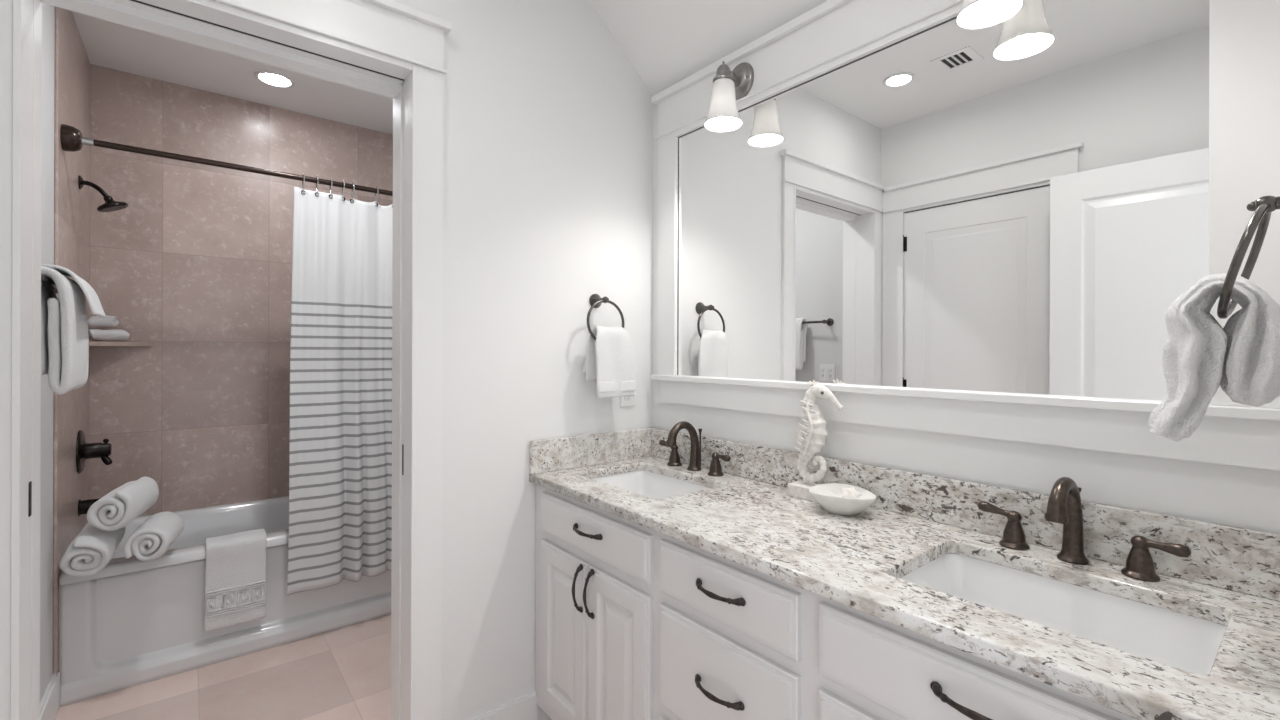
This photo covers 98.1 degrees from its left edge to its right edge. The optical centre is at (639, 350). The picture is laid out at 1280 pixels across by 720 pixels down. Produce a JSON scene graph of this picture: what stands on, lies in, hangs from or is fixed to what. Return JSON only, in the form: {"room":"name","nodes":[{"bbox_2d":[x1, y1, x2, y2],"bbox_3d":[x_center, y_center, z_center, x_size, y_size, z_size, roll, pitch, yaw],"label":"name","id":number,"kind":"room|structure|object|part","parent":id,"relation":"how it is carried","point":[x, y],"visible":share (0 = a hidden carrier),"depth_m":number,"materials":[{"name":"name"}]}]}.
{"room":"bathroom","nodes":[
{"label":"bathroom","id":0,"kind":"room"},
{"bbox_2d":[40,3,54,702],"bbox_3d":[-2.161,-0.081,1.960,0.120,2.800,1.960,0,0,-39],"label":"wall","id":1,"kind":"structure","parent":0,"point":[48,11],"depth_m":1.93,"materials":[{"name":"white paint"}]},
{"bbox_2d":[41,275,57,293],"bbox_3d":[-1.759,-0.200,1.623,0.081,0.052,0.632,0,0,-39],"label":"towel bar","id":2,"kind":"object","parent":1,"relation":"attached to","point":[44,279],"visible":0.02,"depth_m":1.59,"materials":[{"name":"brown metal"}]},
{"bbox_3d":[-1.737,-0.200,1.640,0.016,0.016,0.620,0,0,-39],"label":"rail","id":3,"kind":"part","parent":2,"relation":"part of","materials":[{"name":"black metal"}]},
{"bbox_2d":[41,266,88,393],"bbox_3d":[-1.757,-0.056,1.679,0.104,0.358,0.365,0,0,-39],"label":"bath towel","id":4,"kind":"object","parent":2,"relation":"hanging from","point":[64,321],"visible":0.87,"depth_m":1.57,"materials":[{"name":"white fabric"}]},
{"bbox_2d":[41,264,105,317],"bbox_3d":[-1.782,-0.176,1.726,0.160,0.153,0.259,0,0,-39],"label":"hand towel","id":5,"kind":"object","parent":4,"relation":"on","point":[93,300],"visible":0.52,"depth_m":1.68,"materials":[{"name":"white fabric"}]},
{"bbox_2d":[40,672,59,719],"bbox_3d":[-1.825,1.250,1.647,0.015,0.140,1.045,0,0,-39],"label":"baseboard","id":6,"kind":"structure","parent":1,"relation":"attached to","point":[50,702],"depth_m":1.95,"materials":[{"name":"white wood"}]},
{"bbox_2d":[53,6,89,675],"bbox_3d":[-2.392,-0.080,2.347,0.010,2.597,0.828,0,0,-39],"label":"wall tile","id":7,"kind":"structure","parent":1,"relation":"attached to","point":[72,64],"depth_m":2.22,"materials":[{"name":"stone"}]},
{"bbox_2d":[78,498,100,515],"bbox_3d":[-2.402,0.688,2.474,0.137,0.072,0.072,0,0,-39],"label":"tub spout","id":8,"kind":"object","parent":7,"relation":"attached to","point":[83,505],"visible":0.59,"depth_m":2.42,"materials":[{"name":"brown metal"}]},
{"bbox_2d":[76,430,112,473],"bbox_3d":[-2.413,0.443,2.465,0.108,0.190,0.190,0,0,-39],"label":"shower valve","id":9,"kind":"object","parent":7,"relation":"attached to","point":[84,450],"visible":1,"depth_m":2.44,"materials":[{"name":"brown metal"}]},
{"bbox_3d":[-2.447,0.443,2.437,0.020,0.190,0.190,0,0,-39],"label":"plate","id":10,"kind":"part","parent":9,"relation":"part of","materials":[{"name":"brown metal"}]},
{"bbox_3d":[-2.382,0.482,2.477,0.049,0.058,0.028,0,0,-5],"label":"lever","id":11,"kind":"part","parent":9,"relation":"part of","materials":[{"name":"brown metal"}]},
{"bbox_2d":[78,175,127,211],"bbox_3d":[-2.377,-0.689,2.465,0.158,0.146,0.108,0,0,-39],"label":"shower","id":12,"kind":"object","parent":7,"relation":"attached to","point":[110,205],"visible":1,"depth_m":2.45,"materials":[{"name":"brown metal"}]},
{"bbox_3d":[-2.400,-0.707,2.447,0.100,0.071,0.018,0,0,-39],"label":"arm","id":13,"kind":"part","parent":12,"relation":"part of","materials":[{"name":"brown metal"}]},
{"bbox_2d":[60,124,392,195],"bbox_3d":[-1.594,-0.803,2.572,1.509,0.098,0.098,0,0,-39],"label":"curtain rod","id":14,"kind":"object","parent":7,"relation":"attached to","point":[71,138],"visible":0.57,"depth_m":2.31,"materials":[{"name":"brown metal"}]},
{"bbox_2d":[302,173,304,194],"bbox_3d":[-1.569,-0.776,2.590,0.004,0.100,0.048,0,0,-39],"label":"curtain ring","id":15,"kind":"object","parent":14,"relation":"hanging from","point":[303,185],"visible":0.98,"depth_m":2.58,"materials":[{"name":"silver metal"}]},
{"bbox_2d":[316,176,317,196],"bbox_3d":[-1.526,-0.776,2.625,0.004,0.100,0.048,0,0,-39],"label":"curtain ring","id":16,"kind":"object","parent":14,"relation":"hanging from","point":[317,176],"visible":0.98,"depth_m":2.61,"materials":[{"name":"silver metal"}]},
{"bbox_2d":[287,187,392,594],"bbox_3d":[-1.290,0.165,2.741,0.773,1.838,0.173,0,0,-39],"label":"shower curtain","id":17,"kind":"object","parent":14,"relation":"hanging from","point":[340,441],"visible":0.54,"depth_m":2.64,"materials":[{"name":"fabric"}]},
{"bbox_2d":[351,182,354,202],"bbox_3d":[-1.409,-0.775,2.725,0.004,0.100,0.059,0,0,-39],"label":"curtain ring","id":18,"kind":"object","parent":14,"relation":"hanging from","point":[353,182],"visible":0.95,"depth_m":2.72,"materials":[{"name":"silver metal"}]},
{"bbox_2d":[375,186,377,206],"bbox_3d":[-1.323,-0.775,2.791,0.004,0.100,0.052,0,0,-39],"label":"curtain ring","id":19,"kind":"object","parent":14,"relation":"hanging from","point":[376,186],"visible":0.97,"depth_m":2.79,"materials":[{"name":"silver metal"}]},
{"bbox_2d":[55,615,390,719],"bbox_3d":[-1.494,1.346,2.433,1.520,0.050,1.850,0,0,-39],"label":"floor","id":20,"kind":"structure","parent":0,"point":[344,673],"depth_m":2.18,"materials":[{"name":"tile"}]},
{"bbox_2d":[59,496,391,706],"bbox_3d":[-1.813,1.075,2.835,1.508,0.490,0.800,0,0,-39],"label":"bathtub","id":21,"kind":"object","parent":20,"relation":"on","point":[131,622],"visible":0.62,"depth_m":2.30,"materials":[{"name":"white ceramic"}]},
{"bbox_2d":[59,522,125,576],"bbox_3d":[-2.072,0.735,2.110,0.144,0.162,0.331,0,0,-34],"label":"rolled towel","id":22,"kind":"object","parent":21,"relation":"on","point":[92,549],"visible":0.94,"depth_m":2.00,"materials":[{"name":"white fabric"}]},
{"bbox_2d":[87,476,158,530],"bbox_3d":[-2.014,0.592,2.176,0.150,0.148,0.332,0,0,-27],"label":"rolled towel","id":23,"kind":"object","parent":22,"relation":"on","point":[118,508],"visible":1,"depth_m":2.06,"materials":[{"name":"white fabric"}]},
{"bbox_2d":[123,511,183,560],"bbox_3d":[-1.953,0.744,2.238,0.150,0.129,0.315,0,0,-29],"label":"rolled towel","id":24,"kind":"object","parent":21,"relation":"on","point":[155,536],"visible":1,"depth_m":2.13,"materials":[{"name":"white fabric"}]},
{"bbox_2d":[59,496,288,585],"bbox_3d":[-1.813,1.030,2.835,1.508,0.400,0.800,0,0,-39],"label":"bathtub rim","id":25,"kind":"object","parent":21,"relation":"in","point":[183,564],"depth_m":2.51,"materials":[{"name":"white ceramic"}]},
{"bbox_2d":[204,529,266,631],"bbox_3d":[-1.772,0.989,2.435,0.218,0.363,0.186,0,0,-39],"label":"towel","id":26,"kind":"object","parent":21,"relation":"hanging from","point":[235,567],"visible":0.99,"depth_m":2.37,"materials":[{"name":"white fabric"}]},
{"bbox_2d":[72,11,392,133],"bbox_3d":[-1.485,-1.427,2.433,1.520,0.103,1.850,0,0,-39],"label":"ceiling","id":27,"kind":"structure","parent":0,"point":[108,44],"depth_m":2.76,"materials":[{"name":"white paint"}]},
{"bbox_2d":[254,70,294,87],"bbox_3d":[-1.849,-1.373,2.814,0.174,0.008,0.174,0,0,-39],"label":"recessed light","id":28,"kind":"object","parent":27,"relation":"in","point":[272,78],"visible":1,"depth_m":2.81,"materials":[{"name":"white metal"}]},
{"bbox_2d":[89,64,392,515],"bbox_3d":[-2.103,-0.081,3.191,1.520,2.800,0.120,0,0,-39],"label":"wall","id":29,"kind":"structure","parent":0,"point":[197,264],"depth_m":2.93,"materials":[{"name":"tile"}]},
{"bbox_2d":[89,341,153,345],"bbox_3d":[-2.483,-0.032,2.653,0.233,0.020,0.235,0,0,-39],"label":"corner shelf","id":30,"kind":"object","parent":29,"relation":"attached to","point":[91,343],"visible":0.89,"depth_m":2.67,"materials":[{"name":"stone"}]},
{"bbox_2d":[88,329,129,340],"bbox_3d":[-2.541,-0.074,2.655,0.058,0.055,0.152,0,0,45],"label":"washcloth","id":31,"kind":"object","parent":30,"relation":"on","point":[96,334],"visible":0.98,"depth_m":2.64,"materials":[{"name":"white fabric"}]},
{"bbox_2d":[88,315,118,325],"bbox_3d":[-2.561,-0.142,2.651,0.048,0.055,0.110,0,0,45],"label":"washcloth","id":32,"kind":"object","parent":31,"relation":"on","point":[93,320],"visible":0.99,"depth_m":2.64,"materials":[{"name":"white fabric"}]},
{"bbox_2d":[393,0,652,719],"bbox_3d":[-0.716,-0.076,1.760,2.075,2.800,0.170,0,0,-39],"label":"wall","id":33,"kind":"structure","parent":0,"point":[548,122],"depth_m":1.90,"materials":[{"name":"white paint"}]},
{"bbox_2d":[27,0,32,719],"bbox_3d":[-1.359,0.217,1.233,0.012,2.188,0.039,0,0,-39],"label":"door","id":34,"kind":"structure","parent":33,"relation":"in","point":[31,1],"depth_m":1.24,"materials":[{"name":"white wood"}]},
{"bbox_3d":[-1.353,0.329,1.232,0.004,0.075,0.018,0,0,-39],"label":"edge pull","id":35,"kind":"part","parent":34,"relation":"part of","materials":[{"name":"black metal"}]},
{"bbox_2d":[0,0,451,719],"bbox_3d":[-1.046,0.155,1.480,1.010,2.334,0.226,0,0,-39],"label":"trim","id":36,"kind":"structure","parent":33,"relation":"attached to","point":[388,48],"depth_m":1.56,"materials":[{"name":"white wood"}]},
{"bbox_3d":[-1.342,0.232,1.130,0.111,2.180,0.021,0,0,-39],"label":"casing","id":37,"kind":"part","parent":36,"relation":"part of","materials":[{"name":"white wood"}]},
{"bbox_3d":[-0.738,0.341,1.733,0.003,0.095,0.018,0,0,-39],"label":"strike plate","id":38,"kind":"part","parent":36,"relation":"part of","materials":[{"name":"black"}]},
{"bbox_3d":[-0.650,0.234,1.691,0.092,2.180,0.021,0,0,-39],"label":"casing","id":39,"kind":"part","parent":36,"relation":"part of","materials":[{"name":"white wood"}]},
{"bbox_2d":[467,691,536,719],"bbox_3d":[-0.490,1.254,1.827,0.332,0.140,0.015,0,0,-39],"label":"baseboard","id":40,"kind":"structure","parent":33,"relation":"attached to","point":[524,707],"depth_m":1.88,"materials":[{"name":"white wood"}]},
{"bbox_2d":[587,294,624,340],"bbox_3d":[-0.142,-0.117,2.060,0.168,0.194,0.085,0,0,-39],"label":"towel ring","id":41,"kind":"object","parent":33,"relation":"attached to","point":[595,300],"visible":0.86,"depth_m":2.06,"materials":[{"name":"brown metal"}]},
{"bbox_3d":[-0.151,-0.187,2.071,0.054,0.054,0.056,0,0,-39],"label":"wall post","id":42,"kind":"part","parent":41,"relation":"part of","materials":[{"name":"brown metal"}]},
{"bbox_2d":[582,326,635,397],"bbox_3d":[-0.115,0.040,2.057,0.187,0.260,0.104,0,0,-39],"label":"hand towel","id":43,"kind":"object","parent":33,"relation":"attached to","point":[609,361],"visible":0.98,"depth_m":2.02,"materials":[{"name":"white fabric"}]},
{"bbox_2d":[620,396,634,406],"bbox_3d":[-0.048,0.162,2.185,0.072,0.116,0.009,0,0,-39],"label":"outlet","id":44,"kind":"object","parent":33,"relation":"attached to","point":[625,401],"visible":0.32,"depth_m":2.18,"materials":[{"name":"white plastic"}]},
{"bbox_2d":[590,0,827,95],"bbox_3d":[-0.117,-1.255,1.009,1.855,0.439,1.745,0,0,-39],"label":"ceiling","id":45,"kind":"structure","parent":0,"point":[666,42],"depth_m":1.98,"materials":[{"name":"white paint"}]},
{"bbox_2d":[652,104,1279,533],"bbox_3d":[0.684,-0.072,1.584,0.120,2.800,1.865,0,0,-39],"label":"wall","id":46,"kind":"structure","parent":0,"point":[1239,496],"depth_m":1.26,"materials":[{"name":"white paint"}]},
{"bbox_2d":[651,0,1279,470],"bbox_3d":[0.589,-0.403,1.575,0.042,1.214,1.686,0,0,-39],"label":"wall mirror","id":47,"kind":"object","parent":46,"relation":"attached to","point":[929,222],"visible":1,"depth_m":1.34,"materials":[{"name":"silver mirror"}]},
{"bbox_2d":[704,61,753,131],"bbox_3d":[0.283,-0.854,1.827,0.154,0.229,0.127,0,0,-39],"label":"wall sconce","id":48,"kind":"object","parent":47,"relation":"attached to","point":[728,86],"visible":1,"depth_m":1.80,"materials":[{"name":"white glass"}]},
{"bbox_3d":[0.273,-0.810,1.818,0.127,0.141,0.127,0,0,-39],"label":"lamp shade","id":49,"kind":"part","parent":48,"relation":"part of","materials":[{"name":"white glass"}]},
{"bbox_3d":[0.299,-0.912,1.840,0.068,0.027,0.026,0,0,-39],"label":"arm","id":50,"kind":"part","parent":48,"relation":"part of","materials":[{"name":"grey metal"}]},
{"bbox_3d":[0.331,-0.908,1.866,0.030,0.120,0.108,0,0,-39],"label":"plate","id":51,"kind":"part","parent":48,"relation":"part of","materials":[{"name":"grey metal"}]},
{"bbox_2d":[955,0,1023,29],"bbox_3d":[0.773,-0.852,1.222,0.154,0.229,0.127,0,0,-39],"label":"wall sconce","id":52,"kind":"object","parent":47,"relation":"attached to","point":[973,14],"visible":1,"depth_m":1.25,"materials":[{"name":"white glass"}]},
{"bbox_2d":[651,427,1279,601],"bbox_3d":[0.589,0.371,1.585,0.019,0.113,1.740,0,0,-39],"label":"backsplash","id":53,"kind":"structure","parent":46,"relation":"attached to","point":[1233,558],"depth_m":1.23,"materials":[{"name":"white stone"}]},
{"bbox_3d":[-0.141,1.350,1.029,1.855,0.050,2.035,0,0,-39],"label":"floor","id":54,"kind":"structure","parent":0,"visible":0},
{"bbox_2d":[535,485,658,719],"bbox_3d":[0.025,0.892,1.829,0.585,0.868,0.652,0,0,-39],"label":"vanity cabinet","id":55,"kind":"object","parent":54,"relation":"on","point":[596,587],"visible":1,"depth_m":1.62,"materials":[{"name":"white paint"}]},
{"bbox_3d":[-0.243,0.905,1.768,0.022,0.533,0.282,0,0,-39],"label":"door","id":56,"kind":"part","parent":55,"relation":"part of","materials":[{"name":"white paint"}]},
{"bbox_3d":[-0.187,0.712,1.656,0.037,0.146,0.018,0,0,-39],"label":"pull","id":57,"kind":"part","parent":55,"relation":"part of","materials":[{"name":"brown metal"}]},
{"bbox_3d":[-0.164,0.532,1.628,0.037,0.018,0.146,0,0,-39],"label":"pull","id":58,"kind":"part","parent":55,"relation":"part of","materials":[{"name":"brown metal"}]},
{"bbox_3d":[-0.149,0.708,1.609,0.037,0.146,0.018,0,0,-39],"label":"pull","id":59,"kind":"part","parent":55,"relation":"part of","materials":[{"name":"brown metal"}]},
{"bbox_3d":[-0.152,0.543,1.656,0.022,0.129,0.569,0,0,-39],"label":"drawer","id":60,"kind":"part","parent":55,"relation":"part of","materials":[{"name":"white paint"}]},
{"bbox_3d":[-0.063,0.906,1.545,0.022,0.533,0.283,0,0,-39],"label":"door","id":61,"kind":"part","parent":55,"relation":"part of","materials":[{"name":"white paint"}]},
{"bbox_2d":[529,456,1279,719],"bbox_3d":[0.380,0.442,1.417,0.554,0.030,1.742,0,0,-39],"label":"countertop","id":62,"kind":"structure","parent":55,"relation":"on","point":[858,561],"depth_m":1.03,"materials":[{"name":"white stone"}]},
{"bbox_2d":[530,428,650,473],"bbox_3d":[-0.168,0.369,2.079,0.534,0.113,0.019,0,0,-39],"label":"side splash","id":63,"kind":"object","parent":62,"relation":"on","point":[554,454],"visible":1,"depth_m":2.05,"materials":[{"name":"white stone"}]},
{"bbox_2d":[591,470,708,498],"bbox_3d":[0.028,0.525,1.854,0.347,0.138,0.482,0,0,-39],"label":"sink","id":64,"kind":"object","parent":62,"relation":"in","point":[642,482],"visible":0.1,"depth_m":2.04,"materials":[{"name":"white ceramic"}]},
{"bbox_2d":[659,421,730,476],"bbox_3d":[0.159,0.338,1.960,0.168,0.177,0.345,0,0,-39],"label":"faucet","id":65,"kind":"object","parent":62,"relation":"on","point":[715,469],"visible":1,"depth_m":1.97,"materials":[{"name":"brown metal"}]},
{"bbox_3d":[0.099,0.352,2.092,0.065,0.030,0.023,0,0,40],"label":"lever","id":66,"kind":"part","parent":65,"relation":"part of","materials":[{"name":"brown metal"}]},
{"bbox_3d":[0.129,0.388,2.071,0.056,0.077,0.056,0,0,-39],"label":"handle","id":67,"kind":"part","parent":65,"relation":"part of","materials":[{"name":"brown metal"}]},
{"bbox_3d":[0.154,0.338,1.957,0.157,0.177,0.053,0,0,-39],"label":"spout","id":68,"kind":"part","parent":65,"relation":"part of","materials":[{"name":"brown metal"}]},
{"bbox_3d":[0.218,0.353,2.009,0.015,0.144,0.015,0,0,-39],"label":"lift rod","id":69,"kind":"part","parent":65,"relation":"part of","materials":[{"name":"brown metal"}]},
{"bbox_3d":[0.260,0.388,1.909,0.056,0.077,0.056,0,0,-39],"label":"handle","id":70,"kind":"part","parent":65,"relation":"part of","materials":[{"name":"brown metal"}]},
{"bbox_3d":[0.280,0.361,1.877,0.023,0.024,0.064,0,0,-32],"label":"lever","id":71,"kind":"part","parent":65,"relation":"part of","materials":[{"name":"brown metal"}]},
{"bbox_2d":[788,380,842,502],"bbox_3d":[0.509,0.256,1.596,0.065,0.343,0.159,0,0,-39],"label":"seahorse figurine","id":72,"kind":"object","parent":62,"relation":"on","point":[810,436],"visible":0.99,"depth_m":1.59,"materials":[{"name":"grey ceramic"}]},
{"bbox_2d":[809,483,875,515],"bbox_3d":[0.536,0.399,1.473,0.155,0.057,0.172,0,0,-39],"label":"bowl","id":73,"kind":"object","parent":62,"relation":"on","point":[839,505],"visible":0.98,"depth_m":1.44,"materials":[{"name":"white ceramic"}]},
{"bbox_2d":[841,487,861,498],"bbox_3d":[0.553,0.376,1.464,0.050,0.028,0.050,0,0,-39],"label":"starfish","id":74,"kind":"object","parent":73,"relation":"in","point":[850,492],"visible":0.91,"depth_m":1.45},
{"bbox_2d":[900,553,1225,674],"bbox_3d":[0.724,0.527,0.995,0.347,0.138,0.482,0,0,-39],"label":"sink","id":75,"kind":"object","parent":62,"relation":"in","point":[1184,642],"visible":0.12,"depth_m":1.07,"materials":[{"name":"white ceramic"}]},
{"bbox_2d":[977,477,1190,581],"bbox_3d":[0.850,0.340,1.106,0.168,0.177,0.345,0,0,-39],"label":"faucet","id":76,"kind":"object","parent":62,"relation":"on","point":[1064,506],"visible":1,"depth_m":1.11,"materials":[{"name":"brown metal"}]},
{"bbox_3d":[0.790,0.354,1.239,0.065,0.030,0.023,0,0,40],"label":"lever","id":77,"kind":"part","parent":76,"relation":"part of","materials":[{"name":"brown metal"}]},
{"bbox_3d":[0.820,0.390,1.217,0.056,0.077,0.056,0,0,-39],"label":"handle","id":78,"kind":"part","parent":76,"relation":"part of","materials":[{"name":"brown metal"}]},
{"bbox_3d":[0.845,0.340,1.104,0.157,0.177,0.053,0,0,-39],"label":"spout","id":79,"kind":"part","parent":76,"relation":"part of","materials":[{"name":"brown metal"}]},
{"bbox_3d":[0.951,0.390,1.056,0.056,0.077,0.056,0,0,-39],"label":"handle","id":80,"kind":"part","parent":76,"relation":"part of","materials":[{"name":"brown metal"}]},
{"bbox_3d":[0.971,0.363,1.024,0.023,0.024,0.064,0,0,-32],"label":"lever","id":81,"kind":"part","parent":76,"relation":"part of","materials":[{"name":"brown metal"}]},
{"bbox_2d":[658,533,810,719],"bbox_3d":[0.372,0.893,1.400,0.585,0.868,0.452,0,0,-39],"label":"vanity cabinet","id":82,"kind":"object","parent":54,"relation":"on","point":[734,639],"visible":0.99,"depth_m":1.22,"materials":[{"name":"white paint"}]},
{"bbox_3d":[0.179,1.049,1.246,0.022,0.249,0.410,0,0,-39],"label":"drawer","id":83,"kind":"part","parent":82,"relation":"part of","materials":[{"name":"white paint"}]},
{"bbox_3d":[0.164,0.755,1.222,0.037,0.018,0.146,0,0,-39],"label":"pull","id":84,"kind":"part","parent":82,"relation":"part of","materials":[{"name":"brown metal"}]},
{"bbox_3d":[0.166,0.533,1.221,0.037,0.018,0.146,0,0,-39],"label":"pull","id":85,"kind":"part","parent":82,"relation":"part of","materials":[{"name":"brown metal"}]},
{"bbox_3d":[0.180,0.766,1.246,0.022,0.252,0.410,0,0,-39],"label":"drawer","id":86,"kind":"part","parent":82,"relation":"part of","materials":[{"name":"white paint"}]},
{"bbox_3d":[0.181,0.543,1.246,0.022,0.130,0.410,0,0,-39],"label":"drawer","id":87,"kind":"part","parent":82,"relation":"part of","materials":[{"name":"white paint"}]},
{"bbox_2d":[811,592,1136,719],"bbox_3d":[0.714,0.894,0.978,0.585,0.868,0.635,0,0,-39],"label":"vanity cabinet","id":88,"kind":"object","parent":54,"relation":"on","point":[864,666],"visible":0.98,"depth_m":0.91,"materials":[{"name":"white paint"}]},
{"bbox_3d":[0.426,0.908,0.941,0.022,0.533,0.282,0,0,-39],"label":"door","id":89,"kind":"part","parent":88,"relation":"part of","materials":[{"name":"white paint"}]},
{"bbox_3d":[0.495,0.529,0.814,0.037,0.018,0.146,0,0,-39],"label":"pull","id":90,"kind":"part","parent":88,"relation":"part of","materials":[{"name":"brown metal"}]},
{"bbox_3d":[0.466,-0.073,0.285,1.855,2.800,0.120,0,0,-39],"label":"wall","id":91,"kind":"structure","parent":0,"visible":0},
{"bbox_2d":[1217,196,1279,318],"bbox_3d":[0.900,-0.141,0.786,0.168,0.188,0.113,0,0,-39],"label":"towel ring","id":92,"kind":"object","parent":91,"relation":"attached to","point":[1263,206],"visible":0.93,"depth_m":0.78,"materials":[{"name":"brown metal"}]},
{"bbox_2d":[1148,273,1279,441],"bbox_3d":[0.860,0.012,0.831,0.147,0.251,0.149,0,0,-39],"label":"hand towel","id":93,"kind":"object","parent":92,"relation":"hanging from","point":[1200,356],"visible":0.97,"depth_m":0.81,"materials":[{"name":"white fabric"}]},
{"bbox_3d":[0.918,-0.208,0.764,0.054,0.054,0.056,0,0,-39],"label":"wall post","id":94,"kind":"part","parent":92,"relation":"part of","materials":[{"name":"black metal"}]}
]}

